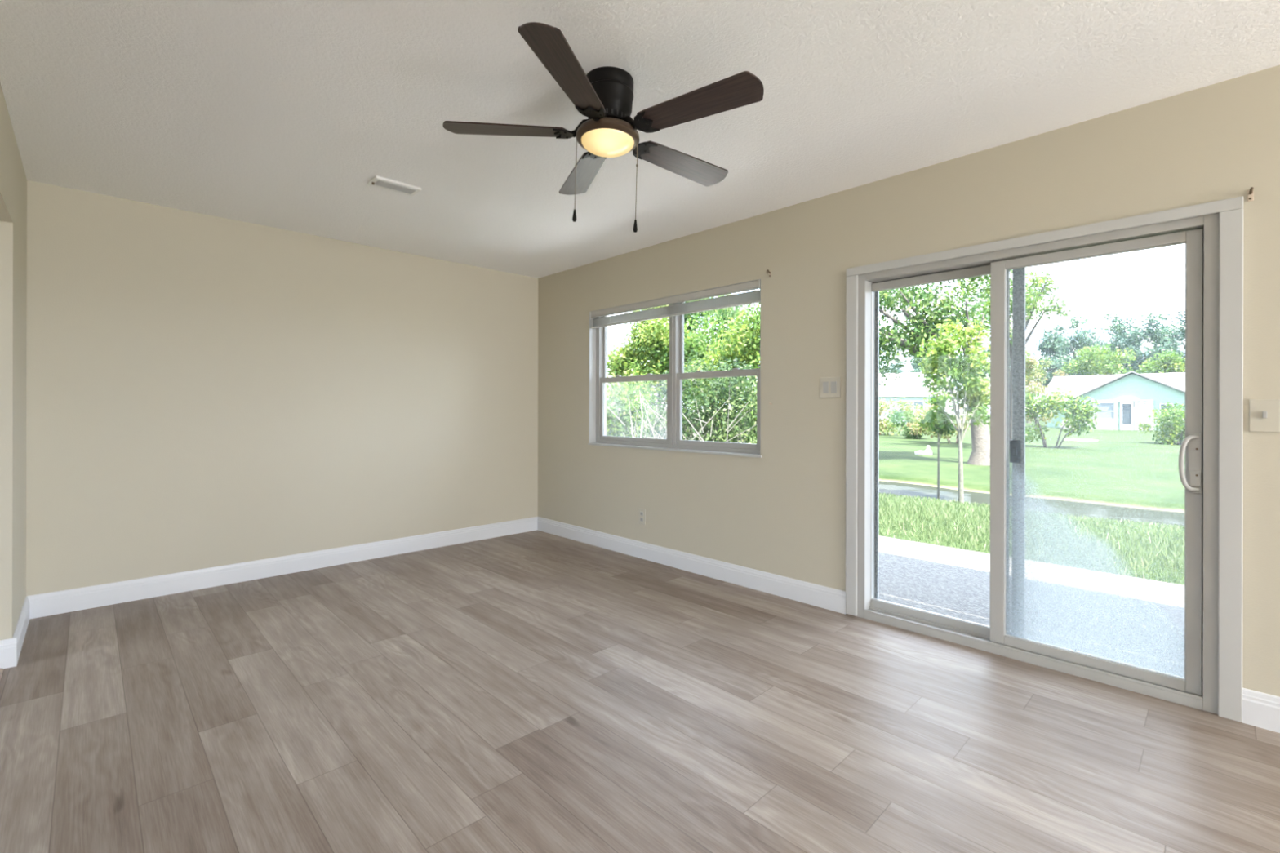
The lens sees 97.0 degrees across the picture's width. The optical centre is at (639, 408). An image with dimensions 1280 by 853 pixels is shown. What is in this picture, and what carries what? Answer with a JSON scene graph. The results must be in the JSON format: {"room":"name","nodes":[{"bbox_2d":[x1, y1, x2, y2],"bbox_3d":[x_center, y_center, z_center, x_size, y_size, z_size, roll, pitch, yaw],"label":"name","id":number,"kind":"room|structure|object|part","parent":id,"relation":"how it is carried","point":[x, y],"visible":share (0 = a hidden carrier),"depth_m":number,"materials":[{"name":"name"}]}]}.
{"room":"empty living room","nodes":[
{"label":"empty living room","id":0,"kind":"room"},
{"bbox_2d":[0,83,26,639],"bbox_3d":[0.032,-0.044,-0.477,0.120,2.440,10.000,0,0,-44],"label":"wall","id":1,"kind":"structure","parent":0,"point":[13,180],"depth_m":2.57,"materials":[{"name":"beige paint"}]},
{"bbox_2d":[0,668,4,679],"bbox_3d":[-1.870,1.168,1.497,0.044,0.009,2.880,0,0,-44],"label":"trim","id":2,"kind":"structure","parent":1,"relation":"attached to","point":[1,669],"depth_m":2.51,"materials":[{"name":"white wood"}]},
{"bbox_2d":[0,637,17,668],"bbox_3d":[-2.888,1.107,2.533,0.135,0.127,0.015,0,0,-44],"label":"baseboard","id":3,"kind":"structure","parent":1,"relation":"attached to","point":[8,647],"depth_m":2.56,"materials":[{"name":"white paint"}]},
{"bbox_2d":[12,595,30,662],"bbox_3d":[-3.129,1.106,2.867,0.015,0.127,0.800,0,0,-44],"label":"baseboard","id":4,"kind":"structure","parent":1,"relation":"attached to","point":[22,624],"depth_m":2.83,"materials":[{"name":"white paint"}]},
{"bbox_2d":[26,180,537,595],"bbox_3d":[-3.391,-0.051,3.307,6.900,2.440,0.200,0,0,-44],"label":"wall","id":5,"kind":"structure","parent":0,"point":[204,391],"depth_m":3.87,"materials":[{"name":"beige paint"}]},
{"bbox_2d":[26,516,537,618],"bbox_3d":[-2.198,1.108,4.320,3.375,0.127,0.015,0,0,-44],"label":"baseboard","id":6,"kind":"structure","parent":5,"relation":"attached to","point":[42,605],"depth_m":3.86,"materials":[{"name":"white paint"}]},
{"bbox_2d":[0,529,1279,852],"bbox_3d":[0.098,1.236,-0.411,6.720,0.120,10.400,0,0,-44],"label":"floor","id":7,"kind":"structure","parent":0,"point":[534,691],"depth_m":2.08,"materials":[{"name":"plastic"}]},
{"bbox_2d":[0,0,1279,278],"bbox_3d":[0.168,-1.339,-0.348,6.900,0.150,10.400,0,0,-44],"label":"ceiling","id":8,"kind":"structure","parent":0,"point":[282,114],"depth_m":2.25,"materials":[{"name":"white paint"}]},
{"bbox_2d":[368,175,421,195],"bbox_3d":[-1.388,-1.254,3.208,0.250,0.026,0.132,0,0,-44],"label":"ceiling vent","id":9,"kind":"object","parent":8,"relation":"in","point":[377,181],"visible":1,"depth_m":3.19,"materials":[{"name":"white metal"}]},
{"bbox_2d":[442,22,764,232],"bbox_3d":[-0.082,-0.971,2.152,1.149,0.596,1.196,0,0,34],"label":"ceiling fan","id":10,"kind":"object","parent":8,"relation":"hanging from","point":[604,95],"visible":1,"depth_m":2.09,"materials":[{"name":"brown wood"}]},
{"bbox_3d":[-0.511,-1.067,2.167,0.473,0.006,0.136,2,10,-2],"label":"blade","id":11,"kind":"part","parent":10,"relation":"part of","materials":[{"name":"brown wood"}]},
{"bbox_3d":[-0.230,-1.068,1.807,0.136,0.006,0.473,13,2,16],"label":"blade","id":12,"kind":"part","parent":10,"relation":"part of","materials":[{"name":"brown wood"}]},
{"bbox_3d":[-0.247,-0.903,2.182,0.008,0.272,0.008,3,-2,-44],"label":"pull chain","id":13,"kind":"part","parent":10,"relation":"part of","materials":[{"name":"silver metal"}]},
{"bbox_3d":[-0.256,-1.051,2.545,0.136,0.006,0.473,-10,3,-20],"label":"blade","id":14,"kind":"part","parent":10,"relation":"part of","materials":[{"name":"brown wood"}]},
{"bbox_3d":[-0.124,-1.008,2.179,0.204,0.040,0.204,3,-2,-44],"label":"lamp shade","id":15,"kind":"part","parent":10,"relation":"part of","materials":[{"name":"beige glass"}]},
{"bbox_3d":[-0.013,-0.877,2.167,0.008,0.312,0.008,3,-2,-44],"label":"pull chain","id":16,"kind":"part","parent":10,"relation":"part of","materials":[{"name":"black metal"}]},
{"bbox_3d":[0.183,-1.042,2.419,0.473,0.006,0.136,3,-13,-38],"label":"blade","id":17,"kind":"part","parent":10,"relation":"part of","materials":[{"name":"brown wood"}]},
{"bbox_3d":[0.199,-1.053,1.963,0.473,0.006,0.136,1,-13,34],"label":"blade","id":18,"kind":"part","parent":10,"relation":"part of","materials":[{"name":"brown wood"}]},
{"bbox_2d":[537,65,1279,696],"bbox_3d":[2.636,-0.038,1.916,0.200,2.440,10.200,0,0,-44],"label":"wall","id":19,"kind":"structure","parent":0,"point":[782,512],"depth_m":3.30,"materials":[{"name":"beige paint"}]},
{"bbox_2d":[638,508,645,524],"bbox_3d":[0.015,0.849,4.458,0.010,0.123,0.073,0,0,-44],"label":"wall outlet","id":20,"kind":"object","parent":19,"relation":"attached to","point":[642,513],"visible":1,"depth_m":4.45,"materials":[{"name":"beige plastic"}]},
{"bbox_2d":[587,279,761,457],"bbox_3d":[0.223,-0.265,4.353,0.162,1.161,1.774,0,0,-44],"label":"window","id":21,"kind":"structure","parent":19,"relation":"in","point":[674,442],"depth_m":4.34,"materials":[{"name":"grey plastic"}]},
{"bbox_3d":[-0.024,-0.533,4.697,0.027,0.598,0.835,0,0,-44],"label":"sash","id":22,"kind":"part","parent":21,"relation":"part of","materials":[{"name":"grey plastic"}]},
{"bbox_3d":[-0.050,0.001,4.673,0.030,0.543,0.835,0,0,-44],"label":"sash","id":23,"kind":"part","parent":21,"relation":"part of","materials":[{"name":"clear glass"}]},
{"bbox_3d":[0.222,0.309,4.353,0.162,0.014,1.774,0,0,-44],"label":"sill","id":24,"kind":"part","parent":21,"relation":"part of","materials":[{"name":"grey paint"}]},
{"bbox_2d":[589,279,760,401],"bbox_3d":[0.180,-0.453,4.320,0.048,0.779,1.753,0,0,-44],"label":"window blind","id":25,"kind":"object","parent":21,"relation":"attached to","point":[754,296],"visible":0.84,"depth_m":4.19,"materials":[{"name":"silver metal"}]},
{"bbox_3d":[0.184,-0.705,4.324,0.027,0.015,1.740,0,0,-44],"label":"rail","id":26,"kind":"part","parent":25,"relation":"part of","materials":[{"name":"grey paint"}]},
{"bbox_3d":[0.579,-0.532,4.077,0.027,0.598,0.759,0,0,-44],"label":"sash","id":27,"kind":"part","parent":21,"relation":"part of","materials":[{"name":"grey plastic"}]},
{"bbox_3d":[0.553,0.002,4.053,0.030,0.543,0.759,0,0,-44],"label":"sash","id":28,"kind":"part","parent":21,"relation":"part of","materials":[{"name":"clear glass"}]},
{"bbox_2d":[537,516,846,613],"bbox_3d":[0.092,1.113,4.374,0.015,0.127,3.131,0,0,-44],"label":"baseboard","id":29,"kind":"structure","parent":19,"relation":"attached to","point":[817,595],"depth_m":3.95,"materials":[{"name":"white paint"}]},
{"bbox_2d":[766,269,771,277],"bbox_3d":[0.818,-0.862,3.608,0.049,0.044,0.016,0,0,-44],"label":"curtain bracket","id":30,"kind":"object","parent":19,"relation":"attached to","point":[767,270],"visible":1,"depth_m":3.62,"materials":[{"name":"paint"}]},
{"bbox_2d":[819,377,840,397],"bbox_3d":[1.116,-0.125,3.328,0.011,0.121,0.131,0,0,-44],"label":"light switch","id":31,"kind":"object","parent":19,"relation":"attached to","point":[829,387],"visible":1,"depth_m":3.32,"materials":[{"name":"beige plastic"}]},
{"bbox_2d":[857,213,1218,714],"bbox_3d":[1.781,0.210,2.744,0.190,1.940,1.440,0,0,-44],"label":"door","id":32,"kind":"structure","parent":19,"relation":"in","point":[1197,687],"depth_m":2.58,"materials":[{"name":"clear glass"}]},
{"bbox_3d":[1.562,0.210,3.010,0.036,1.847,0.682,0,0,-44],"label":"fixed panel","id":33,"kind":"part","parent":32,"relation":"part of","materials":[{"name":"clear glass"}]},
{"bbox_3d":[1.607,0.207,3.032,0.018,1.885,0.766,0,0,-44],"label":"screen door frame","id":34,"kind":"part","parent":32,"relation":"part of","materials":[{"name":"grey metal"}]},
{"bbox_3d":[1.981,0.209,2.506,0.004,1.762,0.629,0,0,-44],"label":"glass pane","id":35,"kind":"part","parent":32,"relation":"part of","materials":[{"name":"clear glass"}]},
{"bbox_3d":[1.976,0.211,2.511,0.038,1.847,0.735,0,0,-44],"label":"sliding panel","id":36,"kind":"part","parent":32,"relation":"part of","materials":[{"name":"clear glass"}]},
{"bbox_3d":[2.172,0.216,2.243,0.070,0.226,0.016,0,0,5],"label":"handle","id":37,"kind":"part","parent":32,"relation":"part of","materials":[{"name":"grey plastic"}]},
{"bbox_2d":[845,195,1243,722],"bbox_3d":[1.728,0.189,2.692,0.018,1.981,1.559,0,0,-44],"label":"trim","id":38,"kind":"structure","parent":19,"relation":"attached to","point":[1230,211],"depth_m":2.16,"materials":[{"name":"grey paint"}]},
{"bbox_2d":[1247,186,1253,201],"bbox_3d":[2.275,-0.801,2.110,0.049,0.044,0.016,0,0,-44],"label":"curtain bracket","id":39,"kind":"object","parent":19,"relation":"attached to","point":[1251,192],"visible":1,"depth_m":2.12,"materials":[{"name":"metal"}]},
{"bbox_2d":[1242,688,1279,733],"bbox_3d":[4.122,1.121,0.231,0.015,0.127,5.310,0,0,-44],"label":"baseboard","id":40,"kind":"structure","parent":19,"relation":"attached to","point":[1260,709],"depth_m":2.10,"materials":[{"name":"white paint"}]},
{"bbox_2d":[1248,399,1279,432],"bbox_3d":[2.311,0.026,2.095,0.016,0.122,0.078,0,0,-44],"label":"light switch","id":41,"kind":"object","parent":19,"relation":"attached to","point":[1264,414],"visible":1,"depth_m":2.10,"materials":[{"name":"beige plastic"}]},
{"label":"outside","id":42,"kind":"structure","parent":0,"visible":0},
{"bbox_2d":[879,480,1184,528],"bbox_3d":[3.351,1.726,10.427,3.300,0.715,27.000,0,0,-44],"label":"road","id":43,"kind":"structure","parent":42,"point":[1082,509],"depth_m":8.02,"materials":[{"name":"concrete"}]},
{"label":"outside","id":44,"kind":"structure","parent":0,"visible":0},
{"bbox_2d":[606,415,1185,585],"bbox_3d":[42.981,1.591,55.250,127.580,0.474,130.000,0,0,-44],"label":"lawn","id":45,"kind":"structure","parent":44,"point":[1122,468],"depth_m":11.61,"materials":[{"name":"green plant"}]},
{"bbox_2d":[622,390,649,438],"bbox_3d":[-0.057,0.576,8.392,0.048,1.701,0.565,0,0,-44],"label":"bare sapling","id":46,"kind":"object","parent":45,"relation":"on","point":[642,427],"visible":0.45,"depth_m":8.31,"materials":[{"name":"white wood"}]},
{"bbox_3d":[0.002,0.576,8.330,0.089,1.701,0.043,0,0,40],"label":"stem","id":47,"kind":"part","parent":46,"relation":"part of","materials":[{"name":"white wood"}]},
{"bbox_2d":[606,373,666,438],"bbox_3d":[-0.393,0.387,10.688,2.019,2.183,2.818,0,0,-44],"label":"shrub","id":48,"kind":"object","parent":45,"relation":"on","point":[620,412],"visible":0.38,"depth_m":10.40,"materials":[{"name":"green plant"}]},
{"bbox_2d":[606,305,720,412],"bbox_3d":[0.514,-0.864,14.771,3.080,4.583,2.747,0,0,3],"label":"bushy tree","id":49,"kind":"object","parent":45,"relation":"on","point":[648,350],"visible":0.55,"depth_m":14.14,"materials":[{"name":"green plant"}]},
{"bbox_2d":[618,349,756,444],"bbox_3d":[1.128,0.295,8.433,2.372,2.375,3.024,0,0,-44],"label":"shrub","id":50,"kind":"object","parent":45,"relation":"on","point":[727,415],"visible":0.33,"depth_m":8.12,"materials":[{"name":"green plant"}]},
{"bbox_2d":[658,293,759,403],"bbox_3d":[2.087,-1.289,17.401,4.122,5.439,3.104,0,0,23],"label":"bushy tree","id":51,"kind":"object","parent":45,"relation":"on","point":[731,312],"visible":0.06,"depth_m":16.74,"materials":[{"name":"green plant"}]},
{"bbox_2d":[682,288,760,438],"bbox_3d":[2.212,-0.438,11.377,3.758,3.850,2.283,0,0,42],"label":"tree","id":52,"kind":"object","parent":45,"relation":"on","point":[748,352],"visible":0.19,"depth_m":11.10,"materials":[{"name":"green plant"}]},
{"bbox_2d":[879,355,906,373],"bbox_3d":[36.178,-3.333,82.244,4.536,9.670,5.216,0,0,-44],"label":"pine tree","id":53,"kind":"object","parent":45,"relation":"on","point":[899,369],"visible":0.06,"depth_m":81.00,"materials":[{"name":"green plant"}]},
{"bbox_2d":[879,396,926,435],"bbox_3d":[12.241,0.428,27.813,2.260,2.087,3.593,0,0,-44],"label":"shrub","id":54,"kind":"object","parent":45,"relation":"on","point":[887,426],"visible":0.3,"depth_m":27.52,"materials":[{"name":"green plant"}]},
{"bbox_3d":[12.185,0.740,27.787,1.126,1.464,1.981,0,0,-29],"label":"stem","id":55,"kind":"part","parent":54,"relation":"part of","materials":[{"name":"green plant"}]},
{"bbox_2d":[887,408,929,439],"bbox_3d":[12.012,0.721,24.648,1.682,1.484,2.275,0,0,-44],"label":"shrub","id":56,"kind":"object","parent":45,"relation":"on","point":[908,419],"visible":0.41,"depth_m":24.69,"materials":[{"name":"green plant"}]},
{"bbox_2d":[879,373,950,424],"bbox_3d":[20.113,-0.832,51.789,14.200,4.700,8.200,0,0,22],"label":"house","id":57,"kind":"structure","parent":45,"relation":"on","point":[908,386],"depth_m":47.72,"materials":[{"name":"grey paint"}]},
{"bbox_3d":[22.565,-0.077,47.017,1.700,1.000,0.020,0,0,22],"label":"pane","id":58,"kind":"part","parent":57,"relation":"part of","materials":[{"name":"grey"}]},
{"bbox_2d":[906,355,924,373],"bbox_3d":[37.479,-3.187,74.869,4.942,9.384,4.617,0,0,-44],"label":"pine tree","id":59,"kind":"object","parent":45,"relation":"on","point":[915,367],"visible":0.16,"depth_m":74.50,"materials":[{"name":"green plant"}]},
{"bbox_2d":[915,444,932,454],"bbox_3d":[7.981,1.158,15.977,0.328,0.270,0.430,0,0,-29],"label":"ornament","id":60,"kind":"object","parent":45,"relation":"on","point":[927,451],"visible":1,"depth_m":15.87,"materials":[{"name":"grey"}]},
{"bbox_2d":[924,395,955,497],"bbox_3d":[4.651,0.612,8.779,0.418,1.647,0.510,0,0,13],"label":"young tree","id":61,"kind":"object","parent":45,"relation":"on","point":[948,427],"visible":0.38,"depth_m":8.72,"materials":[{"name":"green plant"}]},
{"bbox_2d":[906,396,990,444],"bbox_3d":[11.519,0.480,21.057,1.961,1.960,3.290,0,0,-44],"label":"shrub","id":62,"kind":"object","parent":45,"relation":"on","point":[926,430],"visible":0.29,"depth_m":21.43,"materials":[{"name":"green plant"}]},
{"bbox_3d":[11.723,0.741,21.225,1.053,1.439,1.342,0,0,-44],"label":"stem","id":63,"kind":"part","parent":62,"relation":"part of","materials":[{"name":"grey plant"}]},
{"bbox_2d":[916,318,990,503],"bbox_3d":[4.549,0.061,8.050,1.093,2.749,1.268,0,0,28],"label":"young tree","id":64,"kind":"object","parent":45,"relation":"on","point":[944,367],"visible":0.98,"depth_m":7.87,"materials":[{"name":"green plant"}]},
{"bbox_2d":[879,269,1029,466],"bbox_3d":[6.766,-1.587,14.892,5.526,6.056,4.174,0,0,28],"label":"oak tree","id":65,"kind":"object","parent":45,"relation":"on","point":[923,326],"visible":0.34,"depth_m":13.43,"materials":[{"name":"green plant"}]},
{"bbox_2d":[960,342,990,391],"bbox_3d":[44.241,-3.884,73.683,4.323,10.806,4.996,0,0,-44],"label":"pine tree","id":66,"kind":"object","parent":45,"relation":"on","point":[988,349],"visible":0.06,"depth_m":73.26,"materials":[{"name":"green plant"}]},
{"bbox_2d":[954,268,1071,450],"bbox_3d":[11.581,-1.528,17.689,2.901,5.956,2.753,0,0,8],"label":"tree","id":67,"kind":"object","parent":45,"relation":"on","point":[1037,282],"visible":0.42,"depth_m":17.18,"materials":[{"name":"green plant"}]},
{"bbox_2d":[878,492,1184,585],"bbox_3d":[4.343,1.231,5.730,3.139,0.130,6.025,0,0,-44],"label":"grass","id":68,"kind":"structure","parent":45,"relation":"on","point":[940,509],"depth_m":5.72,"materials":[{"name":"green plant"}]},
{"bbox_2d":[1025,343,1039,392],"bbox_3d":[44.575,-3.510,67.566,4.681,10.059,4.953,0,0,-44],"label":"pine tree","id":69,"kind":"object","parent":45,"relation":"on","point":[1034,354],"visible":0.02,"depth_m":66.10,"materials":[{"name":"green plant"}]},
{"bbox_2d":[1025,380,1056,429],"bbox_3d":[23.681,-0.095,34.016,2.100,3.142,1.866,0,0,10],"label":"flowering tree","id":70,"kind":"object","parent":45,"relation":"on","point":[1035,389],"visible":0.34,"depth_m":33.76,"materials":[{"name":"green plant"}]},
{"bbox_2d":[1034,350,1060,404],"bbox_3d":[54.807,-3.594,75.660,4.589,10.269,4.769,0,0,-44],"label":"pine tree","id":71,"kind":"object","parent":45,"relation":"on","point":[1048,356],"visible":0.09,"depth_m":75.48,"materials":[{"name":"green plant"}]},
{"bbox_2d":[1025,348,1070,422],"bbox_3d":[36.448,-2.176,53.017,4.428,7.358,5.952,0,0,-44],"label":"tree","id":72,"kind":"object","parent":45,"relation":"on","point":[1037,374],"visible":0.4,"depth_m":52.06,"materials":[{"name":"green plant"}]},
{"bbox_2d":[1035,323,1071,391],"bbox_3d":[51.071,-4.499,69.472,4.598,12.064,4.888,0,0,-44],"label":"pine tree","id":73,"kind":"object","parent":45,"relation":"on","point":[1047,344],"visible":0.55,"depth_m":69.45,"materials":[{"name":"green plant"}]},
{"bbox_2d":[1025,386,1102,448],"bbox_3d":[13.868,0.374,19.009,2.022,2.187,2.635,0,0,-44],"label":"shrub","id":74,"kind":"object","parent":45,"relation":"on","point":[1077,421],"visible":0.81,"depth_m":18.82,"materials":[{"name":"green plant"}]},
{"bbox_3d":[13.854,0.672,18.888,1.097,1.592,1.831,0,0,-44],"label":"stem","id":75,"kind":"part","parent":74,"relation":"part of","materials":[{"name":"grey plant"}]},
{"bbox_2d":[1053,315,1105,376],"bbox_3d":[49.180,-4.527,63.069,4.347,12.113,4.812,0,0,-44],"label":"pine tree","id":76,"kind":"object","parent":45,"relation":"on","point":[1082,341],"visible":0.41,"depth_m":63.24,"materials":[{"name":"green plant"}]},
{"bbox_2d":[1064,438,1097,440],"bbox_3d":[18.480,1.290,23.774,1.200,0.060,1.200,0,0,-44],"label":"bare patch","id":77,"kind":"object","parent":45,"relation":"on","point":[1072,439],"visible":0.93,"depth_m":23.47,"materials":[{"name":"beige soil"}]},
{"bbox_2d":[1080,335,1108,375],"bbox_3d":[61.806,-4.265,77.053,4.551,11.640,4.971,0,0,-44],"label":"pine tree","id":78,"kind":"object","parent":45,"relation":"on","point":[1095,340],"visible":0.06,"depth_m":76.53,"materials":[{"name":"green plant"}]},
{"bbox_2d":[1062,343,1135,375],"bbox_3d":[39.865,-2.085,49.238,5.289,7.190,5.040,0,0,-44],"label":"tree","id":79,"kind":"object","parent":45,"relation":"on","point":[1095,357],"visible":0.94,"depth_m":48.84,"materials":[{"name":"green plant"}]},
{"bbox_2d":[1040,370,1185,431],"bbox_3d":[34.929,-0.426,36.770,8.300,3.950,14.400,0,0,-44],"label":"house","id":80,"kind":"structure","parent":45,"relation":"on","point":[1125,401],"depth_m":35.99,"materials":[{"name":"green"}]},
{"bbox_3d":[29.901,0.139,36.395,0.010,0.980,0.870,0,0,-44],"label":"pane","id":81,"kind":"part","parent":80,"relation":"part of","materials":[{"name":"grey"}]},
{"bbox_3d":[30.625,0.510,35.614,0.080,1.900,0.660,0,0,-44],"label":"porch door","id":82,"kind":"part","parent":80,"relation":"part of","materials":[{"name":"grey paint"}]},
{"bbox_3d":[30.633,0.350,35.621,0.020,1.300,0.440,0,0,-44],"label":"pane","id":83,"kind":"part","parent":80,"relation":"part of","materials":[{"name":"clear glass"}]},
{"bbox_3d":[31.184,0.176,35.075,0.010,0.990,0.390,0,0,-44],"label":"pane","id":84,"kind":"part","parent":80,"relation":"part of","materials":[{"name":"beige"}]},
{"bbox_3d":[31.913,0.063,34.326,0.010,0.660,0.500,0,0,-44],"label":"pane","id":85,"kind":"part","parent":80,"relation":"part of","materials":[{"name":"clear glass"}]},
{"bbox_2d":[1102,331,1146,373],"bbox_3d":[60.851,-4.307,71.186,4.250,11.720,4.566,0,0,-44],"label":"pine tree","id":86,"kind":"object","parent":45,"relation":"on","point":[1108,340],"visible":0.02,"depth_m":71.46,"materials":[{"name":"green plant"}]},
{"bbox_2d":[1097,311,1151,374],"bbox_3d":[56.102,-5.026,65.615,4.320,13.139,5.144,0,0,-44],"label":"pine tree","id":87,"kind":"object","parent":45,"relation":"on","point":[1119,326],"visible":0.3,"depth_m":65.63,"materials":[{"name":"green plant"}]},
{"bbox_2d":[1137,422,1150,431],"bbox_3d":[30.798,1.177,34.637,0.716,0.654,0.586,0,0,-44],"label":"plant","id":88,"kind":"object","parent":45,"relation":"on","point":[1145,423],"visible":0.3,"depth_m":34.56,"materials":[{"name":"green plant"}]},
{"bbox_2d":[1116,310,1181,374],"bbox_3d":[53.016,-4.292,59.105,4.488,11.658,5.235,0,0,-44],"label":"pine tree","id":89,"kind":"object","parent":45,"relation":"on","point":[1154,332],"visible":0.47,"depth_m":58.39,"materials":[{"name":"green plant"}]},
{"bbox_2d":[1135,401,1185,444],"bbox_3d":[20.038,0.600,21.072,1.967,1.757,2.103,0,0,7],"label":"bush","id":90,"kind":"object","parent":45,"relation":"on","point":[1172,419],"visible":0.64,"depth_m":20.91,"materials":[{"name":"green plant"}]},
{"bbox_3d":[20.041,0.808,20.944,0.839,1.341,1.179,0,0,16],"label":"stem","id":91,"kind":"part","parent":90,"relation":"part of","materials":[{"name":"green plant"}]},
{"bbox_2d":[1136,349,1185,373],"bbox_3d":[45.707,-1.775,49.406,3.731,6.594,3.499,0,0,36],"label":"tree","id":92,"kind":"object","parent":45,"relation":"on","point":[1172,363],"visible":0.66,"depth_m":48.64,"materials":[{"name":"green plant"}]},
{"bbox_2d":[1146,328,1184,357],"bbox_3d":[67.479,-4.529,72.942,4.640,12.193,4.574,0,0,-44],"label":"pine tree","id":93,"kind":"object","parent":45,"relation":"on","point":[1171,339],"visible":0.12,"depth_m":72.03,"materials":[{"name":"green plant"}]},
{"bbox_2d":[1164,310,1185,372],"bbox_3d":[59.993,-5.286,61.728,4.649,13.676,4.917,0,0,-44],"label":"pine tree","id":94,"kind":"object","parent":45,"relation":"on","point":[1181,333],"visible":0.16,"depth_m":62.02,"materials":[{"name":"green plant"}]},
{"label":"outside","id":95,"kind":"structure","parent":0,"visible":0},
{"bbox_2d":[878,535,1184,676],"bbox_3d":[2.036,1.290,4.265,2.220,0.100,12.000,0,0,-44],"label":"patio","id":96,"kind":"structure","parent":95,"point":[953,582],"depth_m":3.89,"materials":[{"name":"concrete"}]}
]}

